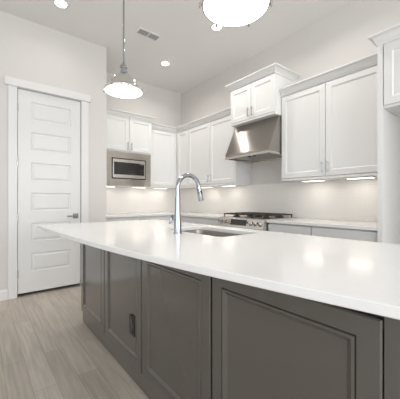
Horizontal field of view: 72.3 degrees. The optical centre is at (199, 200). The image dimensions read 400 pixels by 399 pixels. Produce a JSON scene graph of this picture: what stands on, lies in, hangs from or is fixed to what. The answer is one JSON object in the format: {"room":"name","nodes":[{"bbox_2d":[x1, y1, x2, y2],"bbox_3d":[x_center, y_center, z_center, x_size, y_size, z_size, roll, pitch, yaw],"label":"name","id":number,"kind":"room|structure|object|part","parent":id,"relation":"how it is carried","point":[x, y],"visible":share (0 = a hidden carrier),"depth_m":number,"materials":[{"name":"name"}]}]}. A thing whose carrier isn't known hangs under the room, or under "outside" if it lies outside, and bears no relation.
{"room":"kitchen","nodes":[
{"label":"kitchen","id":0,"kind":"room"},
{"bbox_2d":[0,10,106,289],"bbox_3d":[-3.302,-0.515,2.344,4.997,3.290,0.120,0,0,-39],"label":"wall","id":1,"kind":"structure","parent":0,"point":[31,51],"depth_m":3.48,"materials":[{"name":"grey paint"}]},
{"bbox_2d":[0,289,7,300],"bbox_3d":[-3.705,1.070,1.933,3.854,0.120,0.016,0,0,-39],"label":"baseboard","id":2,"kind":"structure","parent":1,"relation":"attached to","point":[3,293],"depth_m":3.11,"materials":[{"name":"white paint"}]},
{"bbox_2d":[4,76,89,299],"bbox_3d":[-1.855,-0.146,3.411,0.946,2.553,0.034,0,0,-39],"label":"trim","id":3,"kind":"structure","parent":1,"relation":"attached to","point":[13,83],"depth_m":3.18,"materials":[{"name":"white paint"}]},
{"bbox_3d":[-2.167,-0.101,3.169,0.089,2.462,0.020,0,0,-39],"label":"casing leg","id":4,"kind":"part","parent":3,"relation":"part of","materials":[{"name":"white paint"}]},
{"bbox_3d":[-1.542,-0.101,3.672,0.094,2.462,0.020,0,0,-39],"label":"casing leg","id":5,"kind":"part","parent":3,"relation":"part of","materials":[{"name":"white paint"}]},
{"bbox_2d":[17,89,79,293],"bbox_3d":[-1.861,-0.114,3.420,0.706,2.411,0.100,0,0,-39],"label":"door","id":6,"kind":"structure","parent":1,"relation":"in","point":[48,127],"depth_m":3.40,"materials":[{"name":"white paint"}]},
{"bbox_2d":[0,284,148,398],"bbox_3d":[-0.274,1.180,0.001,7.014,0.100,8.986,0,0,-39],"label":"floor","id":7,"kind":"structure","parent":0,"point":[48,351],"depth_m":2.02,"materials":[{"name":"beige wood"}]},
{"bbox_2d":[107,217,139,221],"bbox_3d":[-1.348,0.688,4.358,0.563,0.884,0.609,0,0,-39],"label":"base cabinet","id":8,"kind":"object","parent":7,"relation":"on","point":[118,218],"visible":0.04,"depth_m":4.13,"materials":[{"name":"grey paint"}]},
{"bbox_2d":[140,215,171,220],"bbox_3d":[-0.896,0.688,4.722,0.589,0.884,0.609,0,0,-39],"label":"base cabinet","id":9,"kind":"object","parent":7,"relation":"on","point":[167,218],"visible":0.09,"depth_m":4.49,"materials":[{"name":"grey paint"}]},
{"bbox_2d":[173,216,196,222],"bbox_3d":[-0.030,0.688,4.608,0.609,0.884,0.647,0,0,-39],"label":"base cabinet","id":10,"kind":"object","parent":7,"relation":"on","point":[186,219],"visible":0.09,"depth_m":4.32,"materials":[{"name":"grey paint"}]},
{"bbox_2d":[196,217,218,225],"bbox_3d":[0.354,0.688,4.132,0.609,0.884,0.568,0,0,-39],"label":"base cabinet","id":11,"kind":"object","parent":7,"relation":"on","point":[207,221],"visible":0.12,"depth_m":3.96,"materials":[{"name":"grey paint"}]},
{"bbox_2d":[107,212,241,218],"bbox_3d":[-0.495,0.230,4.250,1.763,0.029,1.826,0,0,-39],"label":"countertop","id":12,"kind":"structure","parent":11,"relation":"on","point":[188,214],"depth_m":4.36,"materials":[{"name":"white stone"}]},
{"bbox_2d":[81,229,399,398],"bbox_3d":[0.069,0.688,1.762,0.841,0.884,2.758,0,0,-39],"label":"kitchen island","id":13,"kind":"object","parent":7,"relation":"on","point":[198,336],"visible":0.56,"depth_m":1.06,"materials":[{"name":"grey paint"}]},
{"bbox_3d":[-0.916,0.652,2.332,0.021,0.739,0.602,0,0,-39],"label":"panel","id":14,"kind":"part","parent":13,"relation":"part of","materials":[{"name":"grey paint"}]},
{"bbox_3d":[-0.531,0.652,1.854,0.021,0.739,0.602,0,0,-39],"label":"panel","id":15,"kind":"part","parent":13,"relation":"part of","materials":[{"name":"grey paint"}]},
{"bbox_3d":[0.046,1.081,1.740,0.745,0.098,2.732,0,0,-39],"label":"board","id":16,"kind":"part","parent":13,"relation":"part of","materials":[{"name":"grey paint"}]},
{"bbox_2d":[129,314,134,336],"bbox_3d":[-0.423,0.777,1.710,0.014,0.122,0.074,0,0,-39],"label":"electrical outlet","id":17,"kind":"object","parent":13,"relation":"attached to","point":[131,317],"visible":0.94,"depth_m":1.70,"materials":[{"name":"black plastic"}]},
{"bbox_3d":[-0.144,0.652,1.373,0.021,0.739,0.608,0,0,-39],"label":"panel","id":18,"kind":"part","parent":13,"relation":"part of","materials":[{"name":"grey paint"}]},
{"bbox_2d":[37,219,399,319],"bbox_3d":[-0.074,0.229,1.694,1.214,0.028,2.912,0,0,-39],"label":"island countertop","id":19,"kind":"structure","parent":13,"relation":"on","point":[364,276],"depth_m":1.08,"materials":[{"name":"white stone"}]},
{"bbox_2d":[169,173,203,233],"bbox_3d":[-0.086,0.012,1.880,0.261,0.406,0.081,0,0,-39],"label":"kitchen faucet","id":20,"kind":"object","parent":19,"relation":"on","point":[177,216],"visible":1,"depth_m":1.81,"materials":[{"name":"silver metal"}]},
{"bbox_3d":[-0.079,-0.108,1.871,0.207,0.166,0.030,0,0,-39],"label":"spout","id":21,"kind":"part","parent":20,"relation":"part of","materials":[{"name":"silver metal"}]},
{"bbox_2d":[182,230,241,236],"bbox_3d":[0.065,0.346,1.991,0.398,0.201,0.676,0,0,-39],"label":"sink","id":22,"kind":"object","parent":19,"relation":"in","point":[203,232],"visible":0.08,"depth_m":2.23,"materials":[{"name":"metal"}]},
{"bbox_3d":[0.245,0.652,0.890,0.021,0.739,0.608,0,0,-39],"label":"panel","id":23,"kind":"part","parent":13,"relation":"part of","materials":[{"name":"grey paint"}]},
{"bbox_2d":[217,212,295,230],"bbox_3d":[0.720,0.605,3.570,0.700,0.890,0.746,0,0,-39],"label":"gas range","id":24,"kind":"object","parent":7,"relation":"on","point":[248,220],"visible":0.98,"depth_m":3.37,"materials":[{"name":"grey metal"}]},
{"bbox_3d":[0.493,0.272,3.388,0.071,0.120,0.746,0,0,-39],"label":"control panel","id":25,"kind":"part","parent":24,"relation":"part of","materials":[{"name":"silver metal"}]},
{"bbox_2d":[221,215,295,219],"bbox_3d":[0.753,0.219,3.597,0.615,0.020,0.746,0,0,-39],"label":"cooktop","id":26,"kind":"object","parent":24,"relation":"in","point":[244,217],"depth_m":3.47,"materials":[{"name":"silver metal"}]},
{"bbox_2d":[268,223,311,234],"bbox_3d":[1.175,0.688,3.113,0.609,0.884,0.515,0,0,-39],"label":"base cabinet","id":27,"kind":"object","parent":7,"relation":"on","point":[275,227],"visible":0.05,"depth_m":2.90,"materials":[{"name":"grey paint"}]},
{"bbox_2d":[311,226,376,241],"bbox_3d":[1.523,0.688,2.680,0.609,0.884,0.588,0,0,-39],"label":"base cabinet","id":28,"kind":"object","parent":7,"relation":"on","point":[342,233],"visible":0.07,"depth_m":2.47,"materials":[{"name":"grey paint"}]},
{"bbox_2d":[266,218,376,230],"bbox_3d":[1.346,0.230,2.873,0.623,0.029,1.112,0,0,-39],"label":"countertop","id":29,"kind":"structure","parent":28,"relation":"on","point":[362,225],"depth_m":2.74,"materials":[{"name":"white stone"}]},
{"bbox_2d":[367,23,399,244],"bbox_3d":[1.976,-0.110,2.055,0.688,2.480,1.061,0,0,-39],"label":"tall cabinet","id":30,"kind":"object","parent":7,"relation":"on","point":[388,55],"visible":0.8,"depth_m":2.24,"materials":[{"name":"white paint"}]},
{"bbox_3d":[1.826,-1.309,1.933,0.301,0.082,1.061,0,0,-39],"label":"crown moulding","id":31,"kind":"part","parent":30,"relation":"part of","materials":[{"name":"white paint"}]},
{"bbox_3d":[1.711,-0.070,2.428,0.633,2.400,0.038,0,0,-39],"label":"panel","id":32,"kind":"part","parent":30,"relation":"part of","materials":[{"name":"white paint"}]},
{"bbox_3d":[1.631,-1.014,2.038,0.020,0.482,0.456,0,0,-39],"label":"cabinet door","id":33,"kind":"part","parent":30,"relation":"part of","materials":[{"name":"white paint"}]},
{"bbox_2d":[107,72,180,218],"bbox_3d":[-3.008,-0.515,3.491,6.894,3.290,0.120,0,0,-39],"label":"wall","id":34,"kind":"structure","parent":0,"point":[164,105],"depth_m":5.15,"materials":[{"name":"grey paint"}]},
{"bbox_2d":[107,107,155,186],"bbox_3d":[-1.252,-0.826,4.534,0.942,1.168,0.455,0,0,-39],"label":"upper cabinet","id":35,"kind":"object","parent":34,"relation":"attached to","point":[124,134],"visible":0.57,"depth_m":4.40,"materials":[{"name":"white paint"}]},
{"bbox_3d":[-1.302,-1.068,4.280,0.403,0.536,0.020,0,0,-39],"label":"cabinet door","id":36,"kind":"part","parent":35,"relation":"part of","materials":[{"name":"white paint"}]},
{"bbox_2d":[107,150,150,186],"bbox_3d":[-1.241,-0.509,4.534,0.755,0.531,0.382,0,0,-39],"label":"microwave","id":37,"kind":"object","parent":35,"relation":"in","point":[123,168],"visible":0.94,"depth_m":4.37,"materials":[{"name":"silver metal"}]},
{"bbox_3d":[-0.961,-0.513,4.517,0.090,0.194,0.002,0,0,-39],"label":"control panel","id":38,"kind":"part","parent":37,"relation":"part of","materials":[{"name":"black glass"}]},
{"bbox_3d":[-1.226,-1.376,4.555,0.875,0.068,0.455,0,0,-39],"label":"crown moulding","id":39,"kind":"part","parent":35,"relation":"part of","materials":[{"name":"white paint"}]},
{"bbox_3d":[-0.984,-1.068,4.536,0.403,0.536,0.020,0,0,-39],"label":"cabinet door","id":40,"kind":"part","parent":35,"relation":"part of","materials":[{"name":"white paint"}]},
{"bbox_2d":[107,187,180,213],"bbox_3d":[-1.071,-0.013,4.967,1.764,0.456,0.008,0,0,-39],"label":"tile backsplash","id":41,"kind":"structure","parent":34,"relation":"attached to","point":[119,199],"depth_m":4.95,"materials":[{"name":"white tile"}]},
{"bbox_2d":[147,123,176,188],"bbox_3d":[-0.725,-0.792,5.007,0.574,1.100,0.379,0,0,-39],"label":"upper cabinet","id":42,"kind":"object","parent":34,"relation":"attached to","point":[164,137],"visible":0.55,"depth_m":4.90,"materials":[{"name":"white paint"}]},
{"bbox_3d":[-0.667,-0.758,4.889,0.506,0.980,0.020,0,0,-39],"label":"cabinet door","id":43,"kind":"part","parent":42,"relation":"part of","materials":[{"name":"white paint"}]},
{"bbox_3d":[-0.629,-1.298,4.876,0.559,0.087,0.055,0,0,-39],"label":"crown moulding","id":44,"kind":"part","parent":42,"relation":"part of","materials":[{"name":"white paint"}]},
{"bbox_2d":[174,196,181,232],"bbox_3d":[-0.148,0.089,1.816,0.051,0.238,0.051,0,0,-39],"label":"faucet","id":45,"kind":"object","parent":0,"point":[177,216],"depth_m":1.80,"materials":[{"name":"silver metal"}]},
{"bbox_2d":[0,0,357,93],"bbox_3d":[-0.274,-2.210,0.001,7.014,0.100,8.986,0,0,-39],"label":"ceiling","id":46,"kind":"structure","parent":0,"point":[196,53],"depth_m":3.47,"materials":[{"name":"paint"}]},
{"bbox_2d":[52,0,68,8],"bbox_3d":[-1.521,-2.156,2.996,0.168,0.008,0.168,0,0,-39],"label":"recessed light","id":47,"kind":"object","parent":46,"relation":"in","point":[62,4],"visible":1,"depth_m":3.00,"materials":[{"name":"white paint"}]},
{"bbox_2d":[103,0,143,98],"bbox_3d":[-0.657,-1.547,2.360,0.336,1.226,0.351,0,0,-39],"label":"pendant lamp","id":48,"kind":"object","parent":46,"relation":"hanging from","point":[123,85],"visible":1,"depth_m":2.32,"materials":[{"name":"white glass"}]},
{"bbox_2d":[104,84,141,98],"bbox_3d":[-0.657,-0.937,2.360,0.312,0.006,0.312,0,0,-39],"label":"diffuser","id":49,"kind":"object","parent":48,"relation":"attached to","point":[125,91],"depth_m":2.33,"materials":[{"name":"white glass"}]},
{"bbox_3d":[-0.657,-1.017,2.360,0.324,0.154,0.324,0,0,-39],"label":"lamp shade","id":50,"kind":"part","parent":48,"relation":"part of","materials":[{"name":"glass"}]},
{"bbox_3d":[-0.657,-1.665,2.360,0.015,0.938,0.015,0,0,-24],"label":"rod","id":51,"kind":"part","parent":48,"relation":"part of","materials":[{"name":"silver metal"}]},
{"bbox_2d":[134,27,161,41],"bbox_3d":[-0.669,-2.155,3.548,0.320,0.010,0.146,0,0,-39],"label":"ceiling vent","id":52,"kind":"object","parent":46,"relation":"in","point":[141,31],"visible":1,"depth_m":3.54,"materials":[{"name":"white metal"}]},
{"bbox_2d":[160,61,170,65],"bbox_3d":[-0.542,-2.156,4.303,0.168,0.008,0.168,0,0,-39],"label":"recessed light","id":53,"kind":"object","parent":46,"relation":"in","point":[163,63],"visible":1,"depth_m":4.29,"materials":[{"name":"white"}]},
{"bbox_2d":[210,23,223,30],"bbox_3d":[0.211,-2.156,3.400,0.168,0.008,0.168,0,0,-39],"label":"recessed light","id":54,"kind":"object","parent":46,"relation":"in","point":[212,26],"visible":0.76,"depth_m":3.41,"materials":[{"name":"white"}]},
{"bbox_2d":[199,0,272,27],"bbox_3d":[0.171,-1.541,1.313,0.336,1.226,0.351,0,0,-39],"label":"pendant lamp","id":55,"kind":"object","parent":46,"relation":"hanging from","point":[225,13],"visible":1,"depth_m":1.34,"materials":[{"name":"white glass"}]},
{"bbox_2d":[181,0,399,221],"bbox_3d":[2.410,-0.515,2.163,0.120,3.290,8.746,0,0,-39],"label":"wall","id":56,"kind":"structure","parent":0,"point":[340,38],"depth_m":3.40,"materials":[{"name":"grey paint"}]},
{"bbox_2d":[169,124,195,188],"bbox_3d":[-0.315,-0.792,5.146,0.379,1.100,0.677,0,0,-39],"label":"upper cabinet","id":57,"kind":"object","parent":56,"relation":"attached to","point":[182,131],"visible":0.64,"depth_m":4.93,"materials":[{"name":"white paint"}]},
{"bbox_3d":[-0.340,-1.298,4.918,0.055,0.087,0.353,0,0,-39],"label":"crown moulding","id":58,"kind":"part","parent":57,"relation":"part of","materials":[{"name":"white paint"}]},
{"bbox_3d":[-0.306,-0.758,4.930,0.020,0.980,0.318,0,0,-39],"label":"cabinet door","id":59,"kind":"part","parent":57,"relation":"part of","materials":[{"name":"white paint"}]},
{"bbox_2d":[186,107,250,186],"bbox_3d":[0.257,-0.792,4.436,0.379,1.100,1.144,0,0,-39],"label":"upper cabinet","id":60,"kind":"object","parent":56,"relation":"attached to","point":[210,136],"visible":0.86,"depth_m":4.27,"materials":[{"name":"white paint"}]},
{"bbox_3d":[-0.023,-0.758,4.578,0.020,0.980,0.565,0,0,-39],"label":"cabinet door","id":61,"kind":"part","parent":60,"relation":"part of","materials":[{"name":"white paint"}]},
{"bbox_3d":[0.130,-1.298,4.335,0.055,0.087,1.144,0,0,-39],"label":"crown moulding","id":62,"kind":"part","parent":60,"relation":"part of","materials":[{"name":"white paint"}]},
{"bbox_3d":[0.158,-0.252,4.356,0.017,0.020,1.144,0,0,-39],"label":"rail","id":63,"kind":"part","parent":60,"relation":"part of","materials":[{"name":"white paint"}]},
{"bbox_3d":[0.327,-0.758,4.143,0.020,0.980,0.539,0,0,-39],"label":"cabinet door","id":64,"kind":"part","parent":60,"relation":"part of","materials":[{"name":"white paint"}]},
{"bbox_2d":[225,115,281,162],"bbox_3d":[0.789,-0.795,3.635,0.556,0.479,0.726,0,0,-39],"label":"range hood","id":65,"kind":"object","parent":56,"relation":"attached to","point":[259,141],"visible":0.89,"depth_m":3.46,"materials":[{"name":"silver metal"}]},
{"bbox_2d":[225,63,299,127],"bbox_3d":[0.809,-1.320,3.651,0.503,0.564,0.844,0,0,-39],"label":"upper cabinet","id":66,"kind":"object","parent":56,"relation":"attached to","point":[255,97],"visible":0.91,"depth_m":3.44,"materials":[{"name":"white paint"}]},
{"bbox_3d":[0.546,-1.288,3.674,0.020,0.447,0.360,0,0,-39],"label":"cabinet door","id":67,"kind":"part","parent":66,"relation":"part of","materials":[{"name":"white paint"}]},
{"bbox_3d":[0.662,-1.050,3.533,0.017,0.023,0.734,0,0,-39],"label":"rail","id":68,"kind":"part","parent":66,"relation":"part of","materials":[{"name":"white paint"}]},
{"bbox_3d":[0.809,-1.561,3.651,0.503,0.082,0.844,0,0,-39],"label":"crown moulding","id":69,"kind":"part","parent":66,"relation":"part of","materials":[{"name":"white paint"}]},
{"bbox_3d":[0.776,-1.288,3.389,0.020,0.447,0.360,0,0,-39],"label":"cabinet door","id":70,"kind":"part","parent":66,"relation":"part of","materials":[{"name":"white paint"}]},
{"bbox_2d":[181,177,376,221],"bbox_3d":[0.780,-0.013,4.083,0.008,0.456,3.705,0,0,-39],"label":"tile backsplash","id":71,"kind":"structure","parent":56,"relation":"attached to","point":[343,199],"depth_m":3.50,"materials":[{"name":"white tile"}]},
{"bbox_2d":[279,52,376,181],"bbox_3d":[1.443,-0.792,2.963,0.379,1.100,1.128,0,0,-39],"label":"upper cabinet","id":72,"kind":"object","parent":56,"relation":"attached to","point":[329,118],"visible":0.71,"depth_m":2.83,"materials":[{"name":"white paint"}]},
{"bbox_3d":[1.161,-0.758,3.109,0.020,0.980,0.534,0,0,-39],"label":"cabinet door","id":73,"kind":"part","parent":72,"relation":"part of","materials":[{"name":"white paint"}]},
{"bbox_2d":[302,179,325,181],"bbox_3d":[1.308,-0.234,3.159,0.085,0.015,0.250,0,0,-39],"label":"light","id":74,"kind":"object","parent":72,"relation":"attached to","point":[318,179],"visible":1,"depth_m":3.14,"materials":[{"name":"white paint"}]},
{"bbox_3d":[1.317,-1.298,2.861,0.055,0.087,1.128,0,0,-39],"label":"crown moulding","id":75,"kind":"part","parent":72,"relation":"part of","materials":[{"name":"white paint"}]},
{"bbox_3d":[1.344,-0.252,2.883,0.017,0.020,1.128,0,0,-39],"label":"rail","id":76,"kind":"part","parent":72,"relation":"part of","materials":[{"name":"white paint"}]},
{"bbox_3d":[1.500,-0.758,2.688,0.020,0.980,0.534,0,0,-39],"label":"cabinet door","id":77,"kind":"part","parent":72,"relation":"part of","materials":[{"name":"white paint"}]},
{"bbox_2d":[346,176,375,178],"bbox_3d":[1.621,-0.234,2.770,0.085,0.015,0.250,0,0,-39],"label":"light","id":78,"kind":"object","parent":72,"relation":"attached to","point":[365,177],"visible":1,"depth_m":2.75,"materials":[{"name":"white paint"}]}
]}

